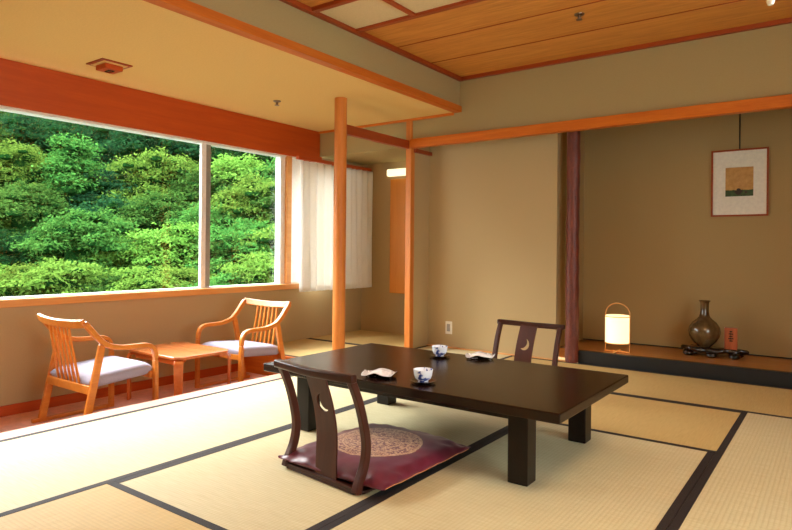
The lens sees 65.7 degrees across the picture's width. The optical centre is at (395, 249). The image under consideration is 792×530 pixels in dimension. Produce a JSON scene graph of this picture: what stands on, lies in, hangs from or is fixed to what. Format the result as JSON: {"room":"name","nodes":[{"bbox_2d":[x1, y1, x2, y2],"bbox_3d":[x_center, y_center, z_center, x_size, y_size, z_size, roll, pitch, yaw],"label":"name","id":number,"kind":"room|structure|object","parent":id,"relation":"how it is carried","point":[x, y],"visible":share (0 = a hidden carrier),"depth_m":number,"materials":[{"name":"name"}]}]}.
{"room":"traditional dwelling","nodes":[
{"label":"traditional dwelling","id":0,"kind":"room"},
{"bbox_2d":[0,371,264,432],"bbox_3d":[-2.294,1.131,3.514,1.085,0.056,4.400,1,0,36],"label":"floor","id":1,"kind":"structure","parent":0,"point":[22,420],"depth_m":4.42,"materials":[{"name":"brown wood"}]},
{"bbox_2d":[31,313,158,422],"bbox_3d":[-1.929,0.759,3.942,0.588,0.693,0.538,1,0,36],"label":"armchair","id":2,"kind":"object","parent":1,"relation":"on","point":[84,377],"visible":0.98,"depth_m":3.83,"materials":[{"name":"brown wood"}]},
{"bbox_2d":[50,356,151,386],"bbox_3d":[-1.907,0.784,3.973,0.494,0.107,0.416,1,0,36],"label":"seat cushion","id":3,"kind":"object","parent":2,"relation":"on","point":[114,368],"depth_m":3.86,"materials":[{"name":"grey fabric"}]},
{"bbox_2d":[0,374,281,439],"bbox_3d":[-1.509,1.016,3.562,0.125,0.200,5.400,1,0,36],"label":"trim","id":4,"kind":"structure","parent":1,"relation":"attached to","point":[55,424],"depth_m":3.52,"materials":[{"name":"brown wood"}]},
{"bbox_2d":[332,97,346,349],"bbox_3d":[-0.458,-0.149,4.984,0.102,2.150,0.102,1,0,36],"label":"post","id":5,"kind":"object","parent":4,"relation":"on","point":[340,109],"visible":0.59,"depth_m":4.94,"materials":[{"name":"orange wood"}]},
{"bbox_2d":[127,342,230,399],"bbox_3d":[-1.595,0.922,4.510,0.662,0.375,0.482,1,0,36],"label":"table","id":6,"kind":"object","parent":1,"relation":"on","point":[176,354],"visible":0.89,"depth_m":4.41,"materials":[{"name":"brown wood"}]},
{"bbox_2d":[195,298,290,388],"bbox_3d":[-1.216,0.766,4.936,0.588,0.693,0.538,1,0,37],"label":"armchair","id":7,"kind":"object","parent":1,"relation":"on","point":[239,348],"visible":0.88,"depth_m":4.89,"materials":[{"name":"brown wood"}]},
{"bbox_2d":[201,340,278,356],"bbox_3d":[-1.239,0.790,4.905,0.494,0.107,0.416,1,0,37],"label":"seat cushion","id":8,"kind":"object","parent":7,"relation":"on","point":[251,348],"depth_m":4.79,"materials":[{"name":"grey fabric"}]},
{"bbox_2d":[0,158,361,405],"bbox_3d":[-2.240,-0.066,4.631,0.160,2.450,6.259,1,0,36],"label":"wall","id":9,"kind":"structure","parent":0,"point":[26,350],"depth_m":4.88,"materials":[{"name":"paint"}]},
{"bbox_2d":[0,363,237,416],"bbox_3d":[-2.725,1.064,3.828,0.016,0.070,4.400,1,0,36],"label":"baseboard","id":10,"kind":"structure","parent":9,"relation":"attached to","point":[12,409],"depth_m":4.57,"materials":[{"name":"brown wood"}]},
{"bbox_2d":[0,283,298,307],"bbox_3d":[-2.532,0.356,4.137,0.155,0.052,5.120,1,0,36],"label":"trim","id":11,"kind":"structure","parent":9,"relation":"attached to","point":[52,300],"depth_m":4.72,"materials":[{"name":"brown wood"}]},
{"bbox_2d":[0,105,371,298],"bbox_3d":[-1.828,-0.292,5.039,0.263,1.301,4.900,1,0,36],"label":"window","id":12,"kind":"structure","parent":9,"relation":"in","point":[287,193],"depth_m":6.03,"materials":[{"name":"white metal"}]},
{"bbox_2d":[244,356,294,375],"bbox_3d":[-0.979,1.018,5.303,1.065,0.194,0.040,1,0,36],"label":"trim","id":13,"kind":"structure","parent":9,"relation":"attached to","point":[254,364],"depth_m":5.46,"materials":[{"name":"orange wood"}]},
{"bbox_2d":[0,0,452,131],"bbox_3d":[-1.720,-1.261,3.746,1.705,0.050,5.424,1,0,36],"label":"ceiling","id":14,"kind":"structure","parent":0,"point":[171,54],"depth_m":4.05,"materials":[{"name":"paint"}]},
{"bbox_2d":[86,58,132,73],"bbox_3d":[-1.921,-1.212,4.112,0.210,0.052,0.210,1,0,36],"label":"ceiling box","id":15,"kind":"object","parent":14,"relation":"attached to","point":[102,64],"visible":1,"depth_m":4.07,"materials":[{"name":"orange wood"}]},
{"bbox_2d":[188,0,459,104],"bbox_3d":[-1.049,-1.430,3.259,0.050,0.300,5.424,1,0,36],"label":"wall","id":16,"kind":"structure","parent":0,"point":[277,17],"depth_m":4.09,"materials":[{"name":"paint"}]},
{"bbox_2d":[143,0,461,112],"bbox_3d":[-1.043,-1.253,3.254,0.077,0.054,5.424,1,0,36],"label":"trim","id":17,"kind":"structure","parent":16,"relation":"attached to","point":[187,8],"depth_m":3.77,"materials":[{"name":"orange wood"}]},
{"bbox_2d":[279,0,462,81],"bbox_3d":[-1.013,-1.514,3.234,0.035,0.032,5.424,1,0,36],"label":"trim","id":18,"kind":"structure","parent":16,"relation":"attached to","point":[294,3],"depth_m":4.38,"materials":[{"name":"red wood"}]},
{"bbox_2d":[312,0,357,12],"bbox_3d":[1.141,-1.496,2.673,4.110,0.026,0.040,1,0,36],"label":"trim","id":19,"kind":"structure","parent":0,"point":[335,3],"depth_m":3.79,"materials":[{"name":"red wood"}]},
{"bbox_2d":[327,149,405,164],"bbox_3d":[-0.127,-0.981,6.442,1.115,0.040,0.655,1,0,36],"label":"ceiling","id":20,"kind":"structure","parent":0,"point":[394,155],"depth_m":6.45,"materials":[{"name":"paint"}]},
{"bbox_2d":[361,161,405,334],"bbox_3d":[0.022,-0.045,6.795,1.275,2.450,0.100,1,0,36],"label":"wall","id":21,"kind":"structure","parent":0,"point":[382,310],"depth_m":6.86,"materials":[{"name":"paint"}]},
{"bbox_2d":[299,160,372,291],"bbox_3d":[-0.614,-0.221,6.493,0.092,1.309,1.102,1,0,38],"label":"curtain","id":22,"kind":"object","parent":21,"relation":"attached to","point":[316,179],"visible":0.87,"depth_m":6.37,"materials":[{"name":"white fabric"}]},
{"bbox_2d":[387,168,405,176],"bbox_3d":[0.116,-0.834,6.621,0.500,0.078,0.080,1,0,36],"label":"wall light","id":23,"kind":"object","parent":21,"relation":"attached to","point":[401,171],"visible":0.47,"depth_m":6.65,"materials":[{"name":"white plastic"}]},
{"bbox_2d":[389,178,405,293],"bbox_3d":[0.175,-0.140,6.604,0.580,1.250,0.030,1,0,36],"label":"wall panel","id":24,"kind":"object","parent":21,"relation":"attached to","point":[397,186],"visible":0.44,"depth_m":6.70,"materials":[{"name":"brown wood"}]},
{"bbox_2d":[356,0,485,32],"bbox_3d":[1.398,-1.494,3.027,4.110,0.026,0.040,1,0,36],"label":"trim","id":25,"kind":"structure","parent":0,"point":[464,2],"depth_m":3.92,"materials":[{"name":"red wood"}]},
{"bbox_2d":[413,147,429,347],"bbox_3d":[0.409,-0.091,6.171,0.085,2.550,0.936,1,0,36],"label":"wall","id":26,"kind":"structure","parent":0,"point":[422,162],"depth_m":5.87,"materials":[{"name":"paint"}]},
{"bbox_2d":[347,125,408,148],"bbox_3d":[-0.162,-0.978,5.378,0.050,0.077,0.900,1,0,36],"label":"trim","id":27,"kind":"structure","parent":26,"relation":"attached to","point":[353,131],"depth_m":5.34,"materials":[{"name":"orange wood"}]},
{"bbox_2d":[428,133,562,359],"bbox_3d":[0.877,0.091,5.644,1.293,2.195,0.120,1,0,36],"label":"wall","id":28,"kind":"structure","parent":0,"point":[495,206],"depth_m":5.56,"materials":[{"name":"paint"}]},
{"bbox_2d":[426,344,564,361],"bbox_3d":[0.894,0.959,5.533,1.465,0.058,0.030,1,0,36],"label":"trim","id":29,"kind":"structure","parent":28,"relation":"attached to","point":[426,344],"depth_m":5.55,"materials":[{"name":"brown wood"}]},
{"bbox_2d":[398,0,604,47],"bbox_3d":[1.676,-1.502,3.409,4.110,0.004,0.008,1,0,36],"label":"trim","id":30,"kind":"structure","parent":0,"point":[600,0],"depth_m":4.09,"materials":[{"name":"red wood"}]},
{"bbox_2d":[297,0,791,76],"bbox_3d":[0.649,-1.535,2.026,4.145,0.058,5.424,1,0,36],"label":"ceiling","id":31,"kind":"structure","parent":0,"point":[607,13],"depth_m":4.12,"materials":[{"name":"brown wood"}]},
{"bbox_2d":[382,0,414,16],"bbox_3d":[-0.004,-1.508,3.776,0.032,0.024,0.397,1,0,36],"label":"trim","id":32,"kind":"structure","parent":31,"relation":"attached to","point":[391,2],"depth_m":3.80,"materials":[{"name":"red wood"}]},
{"bbox_2d":[320,23,791,157],"bbox_3d":[1.639,-1.250,4.841,5.850,0.610,0.298,1,0,36],"label":"wall","id":33,"kind":"structure","parent":0,"point":[757,63],"depth_m":4.62,"materials":[{"name":"paint"}]},
{"bbox_2d":[318,113,453,133],"bbox_3d":[-0.146,-1.210,5.941,1.630,0.022,0.022,1,0,36],"label":"trim","id":34,"kind":"structure","parent":33,"relation":"attached to","point":[446,114],"depth_m":5.80,"materials":[{"name":"orange wood"}]},
{"bbox_2d":[410,94,791,148],"bbox_3d":[2.027,-0.963,4.358,4.650,0.080,0.065,1,0,36],"label":"wooden beam","id":35,"kind":"structure","parent":33,"relation":"attached to","point":[778,102],"depth_m":4.58,"materials":[{"name":"orange wood"}]},
{"bbox_2d":[462,17,791,80],"bbox_3d":[2.247,-1.484,4.195,4.110,0.030,0.035,1,0,36],"label":"trim","id":36,"kind":"structure","parent":33,"relation":"attached to","point":[785,20],"depth_m":4.51,"materials":[{"name":"red wood"}]},
{"bbox_2d":[561,130,584,359],"bbox_3d":[1.561,-0.081,5.567,0.098,2.550,0.558,1,0,36],"label":"wall","id":37,"kind":"structure","parent":0,"point":[582,142],"depth_m":5.40,"materials":[{"name":"paint"}]},
{"bbox_2d":[433,0,743,62],"bbox_3d":[1.952,-1.500,3.789,4.110,0.004,0.008,1,0,36],"label":"trim","id":38,"kind":"structure","parent":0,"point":[738,0],"depth_m":4.19,"materials":[{"name":"red wood"}]},
{"bbox_2d":[583,108,791,357],"bbox_3d":[3.112,-0.066,4.847,3.455,2.550,0.100,1,0,36],"label":"wall","id":39,"kind":"structure","parent":0,"point":[654,247],"depth_m":5.26,"materials":[{"name":"paint"}]},
{"bbox_2d":[711,114,768,216],"bbox_3d":[2.801,-0.780,5.000,0.412,1.027,0.022,1,0,36],"label":"framed picture","id":40,"kind":"object","parent":39,"relation":"attached to","point":[739,177],"visible":0.98,"depth_m":5.00,"materials":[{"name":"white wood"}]},
{"bbox_2d":[725,166,753,196],"bbox_3d":[2.796,-0.549,4.997,0.200,0.236,0.002,1,0,36],"label":"print","id":41,"kind":"object","parent":40,"relation":"attached to","point":[739,180],"depth_m":5.00},
{"bbox_3d":[-2.071,-1.117,4.850,0.160,0.344,4.300,1,0,36],"label":"wall","id":42,"kind":"structure","parent":0,"visible":0},
{"bbox_2d":[0,58,321,159],"bbox_3d":[-2.391,-1.090,4.255,0.022,0.304,5.460,1,0,36],"label":"window valance","id":43,"kind":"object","parent":42,"relation":"attached to","point":[22,85],"depth_m":4.79,"materials":[{"name":"brown wood"}]},
{"bbox_3d":[-0.471,1.076,6.021,1.085,0.200,1.719,1,0,36],"label":"floor","id":44,"kind":"structure","parent":0,"visible":0},
{"bbox_2d":[274,338,357,356],"bbox_3d":[-0.721,0.948,5.674,1.085,0.050,0.856,1,0,36],"label":"mat","id":45,"kind":"object","parent":44,"relation":"on","point":[297,348],"visible":0.36,"depth_m":5.81,"materials":[{"name":"wicker"}]},
{"bbox_2d":[310,330,403,346],"bbox_3d":[-0.207,0.953,6.361,1.110,0.050,0.857,1,0,36],"label":"mat","id":46,"kind":"object","parent":44,"relation":"on","point":[359,337],"visible":0.32,"depth_m":6.38,"materials":[{"name":"wicker"}]},
{"bbox_3d":[0.462,1.084,2.329,4.765,0.200,5.722,1,0,36],"label":"floor","id":47,"kind":"structure","parent":0,"visible":0},
{"bbox_2d":[0,438,112,516],"bbox_3d":[-2.034,0.936,1.951,0.918,0.050,1.856,1,0,36],"label":"mat","id":48,"kind":"object","parent":47,"relation":"on","point":[30,476],"visible":0.73,"depth_m":2.46,"materials":[{"name":"wicker"}]},
{"bbox_2d":[0,481,227,529],"bbox_3d":[-0.638,0.949,1.509,1.858,0.050,0.928,1,0,36],"label":"mat","id":49,"kind":"object","parent":47,"relation":"on","point":[113,505],"visible":1,"depth_m":2.12,"materials":[{"name":"wicker"}]},
{"bbox_2d":[12,376,376,480],"bbox_3d":[-0.943,0.946,3.452,0.918,0.050,1.854,1,0,36],"label":"mat","id":50,"kind":"object","parent":47,"relation":"on","point":[115,447],"visible":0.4,"depth_m":3.12,"materials":[{"name":"wicker"}]},
{"bbox_2d":[115,398,507,529],"bbox_3d":[-0.195,0.953,2.908,0.928,0.050,1.854,1,0,36],"label":"mat","id":51,"kind":"object","parent":47,"relation":"on","point":[243,485],"visible":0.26,"depth_m":2.46,"materials":[{"name":"wicker"}]},
{"bbox_2d":[274,359,375,494],"bbox_3d":[-0.177,0.697,2.597,0.478,0.462,0.517,1,0,43],"label":"chair","id":52,"kind":"object","parent":51,"relation":"on","point":[326,424],"visible":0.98,"depth_m":2.43,"materials":[{"name":"brown wood"}]},
{"bbox_2d":[278,423,469,490],"bbox_3d":[-0.082,0.874,2.687,0.571,0.075,0.636,1,0,38],"label":"floor cushion","id":53,"kind":"object","parent":52,"relation":"on","point":[398,454],"visible":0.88,"depth_m":2.56,"materials":[{"name":"red fabric"}]},
{"bbox_2d":[264,343,627,486],"bbox_3d":[0.217,0.765,3.061,1.584,0.335,0.895,1,0,36],"label":"table","id":54,"kind":"object","parent":51,"relation":"on","point":[522,393],"visible":0.86,"depth_m":2.79,"materials":[{"name":"paint"}]},
{"bbox_2d":[361,368,396,377],"bbox_3d":[-0.075,0.579,2.865,0.161,0.029,0.130,1,0,16],"label":"dish","id":55,"kind":"object","parent":54,"relation":"on","point":[365,372],"visible":0.82,"depth_m":2.84,"materials":[{"name":"white ceramic"}]},
{"bbox_2d":[410,378,435,384],"bbox_3d":[0.120,0.590,2.733,0.116,0.012,0.116,1,0,36],"label":"saucer","id":56,"kind":"object","parent":54,"relation":"on","point":[414,380],"visible":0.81,"depth_m":2.72,"materials":[{"name":"brown wood"}]},
{"bbox_2d":[413,367,432,381],"bbox_3d":[0.121,0.562,2.733,0.088,0.054,0.088,1,0,36],"label":"teacup","id":57,"kind":"object","parent":56,"relation":"on","point":[422,374],"visible":1,"depth_m":2.71,"materials":[{"name":"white ceramic"}]},
{"bbox_2d":[429,353,449,357],"bbox_3d":[0.242,0.591,3.393,0.116,0.012,0.116,1,0,36],"label":"saucer","id":58,"kind":"object","parent":54,"relation":"on","point":[432,354],"visible":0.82,"depth_m":3.37,"materials":[{"name":"brown wood"}]},
{"bbox_2d":[432,345,447,355],"bbox_3d":[0.242,0.563,3.393,0.088,0.054,0.088,1,0,36],"label":"teacup","id":59,"kind":"object","parent":58,"relation":"on","point":[438,350],"visible":0.99,"depth_m":3.36,"materials":[{"name":"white ceramic"}]},
{"bbox_2d":[465,351,494,358],"bbox_3d":[0.464,0.584,3.368,0.160,0.029,0.130,1,0,11],"label":"dish","id":60,"kind":"object","parent":54,"relation":"on","point":[467,355],"visible":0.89,"depth_m":3.33,"materials":[{"name":"white ceramic"}]},
{"bbox_2d":[294,345,512,376],"bbox_3d":[0.138,0.956,4.939,0.918,0.050,1.822,1,0,36],"label":"mat","id":61,"kind":"object","parent":47,"relation":"on","point":[427,347],"visible":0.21,"depth_m":5.61,"materials":[{"name":"wicker"}]},
{"bbox_2d":[404,121,414,347],"bbox_3d":[0.128,-0.144,5.760,0.062,2.150,0.062,1,0,36],"label":"square post","id":62,"kind":"object","parent":47,"relation":"on","point":[410,155],"visible":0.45,"depth_m":5.74,"materials":[{"name":"orange wood"}]},
{"bbox_2d":[318,421,714,529],"bbox_3d":[0.557,0.960,2.362,0.926,0.050,1.854,1,0,36],"label":"mat","id":63,"kind":"object","parent":47,"relation":"on","point":[608,481],"visible":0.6,"depth_m":2.37,"materials":[{"name":"wicker"}]},
{"bbox_2d":[504,356,757,411],"bbox_3d":[1.532,0.969,4.494,1.858,0.050,0.900,1,0,36],"label":"mat","id":64,"kind":"object","parent":47,"relation":"on","point":[729,395],"visible":0.33,"depth_m":4.19,"materials":[{"name":"wicker"}]},
{"bbox_2d":[565,131,580,362],"bbox_3d":[1.480,-0.029,5.135,0.115,1.945,0.119,1,0,16],"label":"pillar","id":65,"kind":"structure","parent":64,"relation":"on","point":[573,138],"depth_m":5.09,"materials":[{"name":"brown wood"}]},
{"bbox_2d":[536,393,740,452],"bbox_3d":[0.996,0.964,3.757,1.858,0.050,0.918,1,0,36],"label":"mat","id":66,"kind":"object","parent":47,"relation":"on","point":[697,427],"visible":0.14,"depth_m":3.36,"materials":[{"name":"wicker"}]},
{"bbox_2d":[492,319,564,365],"bbox_3d":[0.731,0.706,3.838,0.478,0.462,0.517,1,0,39],"label":"chair","id":67,"kind":"object","parent":66,"relation":"on","point":[527,331],"visible":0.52,"depth_m":3.99,"materials":[{"name":"brown wood"}]},
{"bbox_2d":[559,338,791,388],"bbox_3d":[2.914,0.927,4.501,3.346,0.157,0.674,1,0,36],"label":"platform","id":68,"kind":"object","parent":47,"relation":"on","point":[765,370],"visible":0.64,"depth_m":4.72,"materials":[{"name":"brown wood"}]},
{"bbox_2d":[605,303,630,353],"bbox_3d":[1.814,0.643,5.025,0.204,0.406,0.198,1,0,36],"label":"paper lantern","id":69,"kind":"object","parent":68,"relation":"on","point":[617,326],"visible":1,"depth_m":4.95,"materials":[{"name":"beige paper"}]},
{"bbox_2d":[681,344,748,359],"bbox_3d":[2.524,0.816,4.879,0.496,0.074,0.213,1,0,36],"label":"stand","id":70,"kind":"object","parent":68,"relation":"on","point":[713,351],"visible":0.95,"depth_m":4.80,"materials":[{"name":"black wood"}]},
{"bbox_2d":[688,300,720,346],"bbox_3d":[2.478,0.597,4.927,0.238,0.370,0.238,1,0,36],"label":"vase","id":71,"kind":"object","parent":70,"relation":"on","point":[703,331],"visible":1,"depth_m":4.86,"materials":[{"name":"brown ceramic"}]},
{"bbox_2d":[724,327,737,349],"bbox_3d":[2.621,0.699,4.802,0.090,0.168,0.062,1,0,28],"label":"wooden block","id":72,"kind":"object","parent":70,"relation":"on","point":[730,333],"visible":1,"depth_m":4.78,"materials":[{"name":"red wood"}]},
{"bbox_2d":[670,412,791,529],"bbox_3d":[1.849,0.972,2.559,0.929,0.050,1.855,1,0,36],"label":"mat","id":73,"kind":"object","parent":47,"relation":"on","point":[746,484],"visible":1,"depth_m":2.47,"materials":[{"name":"wicker"}]},
{"bbox_2d":[742,385,791,418],"bbox_3d":[3.036,0.983,3.401,1.862,0.050,0.900,1,0,36],"label":"mat","id":74,"kind":"object","parent":47,"relation":"on","point":[765,400],"visible":0.73,"depth_m":3.81,"materials":[{"name":"wicker"}]},
{"label":"outside","id":75,"kind":"structure","parent":0,"visible":0},
{"bbox_3d":[-22.676,-9.989,44.363,75.000,40.004,95.000,1,0,36],"label":"hillside","id":76,"kind":"object","parent":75,"visible":0},
{"bbox_2d":[0,191,21,268],"bbox_3d":[-17.746,0.503,26.265,6.554,6.280,5.822,1,0,40],"label":"broadleaf tree","id":77,"kind":"object","parent":76,"relation":"on","point":[7,222],"visible":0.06,"depth_m":26.18,"materials":[{"name":"green plant"}]},
{"bbox_2d":[0,229,32,296],"bbox_3d":[-14.950,2.278,21.773,5.341,6.356,5.326,1,0,-23],"label":"broadleaf tree","id":78,"kind":"object","parent":76,"relation":"on","point":[3,255],"visible":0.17,"depth_m":21.84,"materials":[{"name":"green plant"}]},
{"bbox_2d":[0,146,39,228],"bbox_3d":[-20.452,-1.862,31.454,6.930,7.167,7.802,1,0,8],"label":"broadleaf tree","id":79,"kind":"object","parent":76,"relation":"on","point":[2,182],"visible":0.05,"depth_m":29.69,"materials":[{"name":"green plant"}]},
{"bbox_2d":[0,122,47,156],"bbox_3d":[-24.756,-4.062,37.721,8.901,8.833,8.878,1,0,31],"label":"broadleaf tree","id":80,"kind":"object","parent":76,"relation":"on","point":[3,129],"visible":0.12,"depth_m":36.08,"materials":[{"name":"green plant"}]},
{"bbox_2d":[0,261,52,296],"bbox_3d":[-10.641,4.017,17.406,3.658,7.339,3.853,1,0,-28],"label":"broadleaf tree","id":81,"kind":"object","parent":76,"relation":"on","point":[25,268],"visible":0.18,"depth_m":16.80,"materials":[{"name":"green plant"}]},
{"bbox_2d":[0,112,59,157],"bbox_3d":[-23.218,-4.785,38.680,9.050,8.314,8.039,1,0,35],"label":"broadleaf tree","id":82,"kind":"object","parent":76,"relation":"on","point":[5,120],"visible":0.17,"depth_m":37.05,"materials":[{"name":"green plant"}]},
{"bbox_2d":[0,230,64,270],"bbox_3d":[-13.504,2.583,22.602,5.306,6.536,4.713,1,0,-19],"label":"broadleaf tree","id":83,"kind":"object","parent":76,"relation":"on","point":[22,256],"visible":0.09,"depth_m":21.87,"materials":[{"name":"green plant"}]},
{"bbox_2d":[0,180,74,238],"bbox_3d":[-16.259,0.590,26.166,5.934,7.286,5.918,1,0,-26],"label":"broadleaf tree","id":84,"kind":"object","parent":76,"relation":"on","point":[27,210],"visible":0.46,"depth_m":26.08,"materials":[{"name":"green plant"}]},
{"bbox_2d":[0,137,90,230],"bbox_3d":[-17.971,-1.652,30.432,6.527,7.360,6.510,1,0,33],"label":"broadleaf tree","id":85,"kind":"object","parent":76,"relation":"on","point":[20,166],"visible":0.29,"depth_m":29.37,"materials":[{"name":"green plant"}]},
{"bbox_2d":[1,118,105,182],"bbox_3d":[-20.941,-4.207,37.406,8.308,8.244,8.286,1,0,-30],"label":"broadleaf tree","id":86,"kind":"object","parent":76,"relation":"on","point":[54,128],"visible":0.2,"depth_m":36.38,"materials":[{"name":"green plant"}]},
{"bbox_2d":[0,256,130,295],"bbox_3d":[-9.321,4.155,17.633,5.176,7.912,4.491,1,0,-26],"label":"broadleaf tree","id":87,"kind":"object","parent":76,"relation":"on","point":[61,277],"visible":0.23,"depth_m":16.67,"materials":[{"name":"green plant"}]},
{"bbox_2d":[23,132,108,221],"bbox_3d":[-15.728,-1.110,29.531,6.824,9.225,6.457,1,0,-45],"label":"broadleaf tree","id":88,"kind":"object","parent":76,"relation":"on","point":[69,163],"visible":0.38,"depth_m":29.38,"materials":[{"name":"green plant"}]},
{"bbox_2d":[6,206,142,273],"bbox_3d":[-11.360,2.567,21.873,5.918,8.220,5.934,1,0,6],"label":"bush","id":89,"kind":"object","parent":76,"relation":"on","point":[77,235],"visible":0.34,"depth_m":20.68,"materials":[{"name":"green plant"}]},
{"bbox_2d":[46,124,134,195],"bbox_3d":[-18.449,-3.898,38.485,9.050,8.314,8.039,1,0,-26],"label":"broadleaf tree","id":90,"kind":"object","parent":76,"relation":"on","point":[101,131],"visible":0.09,"depth_m":37.28,"materials":[{"name":"green plant"}]},
{"bbox_2d":[74,271,130,292],"bbox_3d":[-8.070,4.497,17.453,3.303,7.774,3.135,1,0,1],"label":"broadleaf tree","id":91,"kind":"object","parent":76,"relation":"on","point":[98,288],"visible":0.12,"depth_m":17.02,"materials":[{"name":"green plant"}]},
{"bbox_2d":[65,163,148,207],"bbox_3d":[-14.033,-0.494,31.160,6.527,8.079,6.510,1,0,-28],"label":"broadleaf tree","id":92,"kind":"object","parent":76,"relation":"on","point":[110,176],"visible":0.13,"depth_m":29.88,"materials":[{"name":"green plant"}]},
{"bbox_2d":[65,193,162,239],"bbox_3d":[-12.859,1.303,27.758,6.866,7.572,6.099,1,0,-21],"label":"broadleaf tree","id":93,"kind":"object","parent":76,"relation":"on","point":[118,202],"visible":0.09,"depth_m":27.00,"materials":[{"name":"green plant"}]},
{"bbox_2d":[79,239,151,277],"bbox_3d":[-9.579,3.373,22.259,4.733,7.493,4.106,1,0,-28],"label":"broadleaf tree","id":94,"kind":"object","parent":76,"relation":"on","point":[111,256],"visible":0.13,"depth_m":21.20,"materials":[{"name":"green plant"}]},
{"bbox_2d":[89,129,199,195],"bbox_3d":[-15.560,-3.481,37.840,8.878,9.206,8.901,1,0,-1],"label":"broadleaf tree","id":95,"kind":"object","parent":76,"relation":"on","point":[130,142],"visible":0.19,"depth_m":35.79,"materials":[{"name":"green plant"}]},
{"bbox_2d":[90,146,199,236],"bbox_3d":[-12.073,-0.285,30.538,7.490,9.458,6.653,1,0,-23],"label":"broadleaf tree","id":96,"kind":"object","parent":76,"relation":"on","point":[157,169],"visible":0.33,"depth_m":29.68,"materials":[{"name":"green plant"}]},
{"bbox_2d":[105,263,190,291],"bbox_3d":[-6.688,4.600,17.178,3.593,8.438,4.141,1,0,3],"label":"broadleaf tree","id":97,"kind":"object","parent":76,"relation":"on","point":[140,278],"visible":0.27,"depth_m":16.68,"materials":[{"name":"green plant"}]},
{"bbox_2d":[99,189,198,253],"bbox_3d":[-11.035,1.465,27.819,6.214,8.339,6.231,1,0,3],"label":"broadleaf tree","id":98,"kind":"object","parent":76,"relation":"on","point":[161,207],"visible":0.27,"depth_m":26.51,"materials":[{"name":"green plant"}]},
{"bbox_2d":[116,219,233,273],"bbox_3d":[-7.700,3.286,21.679,5.230,8.695,4.964,1,0,-1],"label":"broadleaf tree","id":99,"kind":"object","parent":76,"relation":"on","point":[164,246],"visible":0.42,"depth_m":20.91,"materials":[{"name":"green plant"}]},
{"bbox_2d":[152,264,215,288],"bbox_3d":[-6.031,4.752,17.280,3.397,8.657,3.578,1,0,30],"label":"broadleaf tree","id":100,"kind":"object","parent":76,"relation":"on","point":[186,272],"visible":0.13,"depth_m":16.98,"materials":[{"name":"green plant"}]},
{"bbox_2d":[150,141,222,169],"bbox_3d":[-12.492,-2.905,39.311,8.317,9.285,9.363,1,0,4],"label":"broadleaf tree","id":101,"kind":"object","parent":76,"relation":"on","point":[186,143],"visible":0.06,"depth_m":36.60,"materials":[{"name":"green plant"}]},
{"bbox_2d":[139,166,239,233],"bbox_3d":[-9.952,0.406,30.898,7.102,9.227,7.121,1,0,1],"label":"broadleaf tree","id":102,"kind":"object","parent":76,"relation":"on","point":[184,184],"visible":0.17,"depth_m":29.15,"materials":[{"name":"green plant"}]},
{"bbox_2d":[152,232,252,275],"bbox_3d":[-6.459,3.656,21.834,5.306,8.660,4.713,1,0,40],"label":"broadleaf tree","id":103,"kind":"object","parent":76,"relation":"on","point":[225,252],"visible":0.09,"depth_m":20.95,"materials":[{"name":"green plant"}]},
{"bbox_2d":[164,201,248,241],"bbox_3d":[-7.779,2.317,26.637,5.544,8.822,6.242,1,0,8],"label":"broadleaf tree","id":104,"kind":"object","parent":76,"relation":"on","point":[192,216],"visible":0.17,"depth_m":25.43,"materials":[{"name":"green plant"}]},
{"bbox_2d":[176,271,259,287],"bbox_3d":[-4.756,5.184,16.320,4.141,9.220,3.593,1,0,32],"label":"broadleaf tree","id":105,"kind":"object","parent":76,"relation":"on","point":[223,279],"visible":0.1,"depth_m":16.17,"materials":[{"name":"green plant"}]},
{"bbox_2d":[172,144,273,165],"bbox_3d":[-9.354,-2.347,38.664,8.901,10.900,8.878,1,0,28],"label":"broadleaf tree","id":106,"kind":"object","parent":76,"relation":"on","point":[216,150],"visible":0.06,"depth_m":36.56,"materials":[{"name":"green plant"}]},
{"bbox_2d":[175,218,274,275],"bbox_3d":[-5.371,3.563,21.668,5.341,9.498,5.326,1,0,-26],"label":"broadleaf tree","id":107,"kind":"object","parent":76,"relation":"on","point":[245,226],"visible":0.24,"depth_m":20.99,"materials":[{"name":"green plant"}]},
{"bbox_2d":[186,171,275,243],"bbox_3d":[-5.665,1.831,27.613,6.824,10.379,6.806,1,0,33],"label":"broadleaf tree","id":108,"kind":"object","parent":76,"relation":"on","point":[251,187],"visible":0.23,"depth_m":26.39,"materials":[{"name":"green plant"}]},
{"bbox_2d":[195,153,275,205],"bbox_3d":[-7.925,0.031,32.143,6.930,10.133,7.802,1,0,6],"label":"broadleaf tree","id":109,"kind":"object","parent":76,"relation":"on","point":[236,167],"visible":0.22,"depth_m":30.38,"materials":[{"name":"green plant"}]},
{"bbox_2d":[213,250,274,283],"bbox_3d":[-3.849,4.970,17.121,3.658,9.926,3.853,1,0,-31],"label":"broadleaf tree","id":110,"kind":"object","parent":76,"relation":"on","point":[259,267],"visible":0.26,"depth_m":16.41,"materials":[{"name":"green plant"}]},
{"bbox_2d":[217,224,274,262],"bbox_3d":[-3.771,3.874,21.429,5.930,9.976,5.267,1,0,-21],"label":"broadleaf tree","id":111,"kind":"object","parent":76,"relation":"on","point":[264,238],"visible":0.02,"depth_m":20.61,"materials":[{"name":"green plant"}]},
{"bbox_2d":[224,157,275,210],"bbox_3d":[-4.896,0.604,31.867,7.714,11.211,7.694,1,0,31],"label":"broadleaf tree","id":112,"kind":"object","parent":76,"relation":"on","point":[267,174],"visible":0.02,"depth_m":30.65,"materials":[{"name":"green plant"}]},
{"bbox_2d":[228,190,274,231],"bbox_3d":[-4.013,2.537,26.116,7.178,10.907,6.376,1,0,37],"label":"broadleaf tree","id":113,"kind":"object","parent":76,"relation":"on","point":[270,203],"visible":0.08,"depth_m":25.72,"materials":[{"name":"green plant"}]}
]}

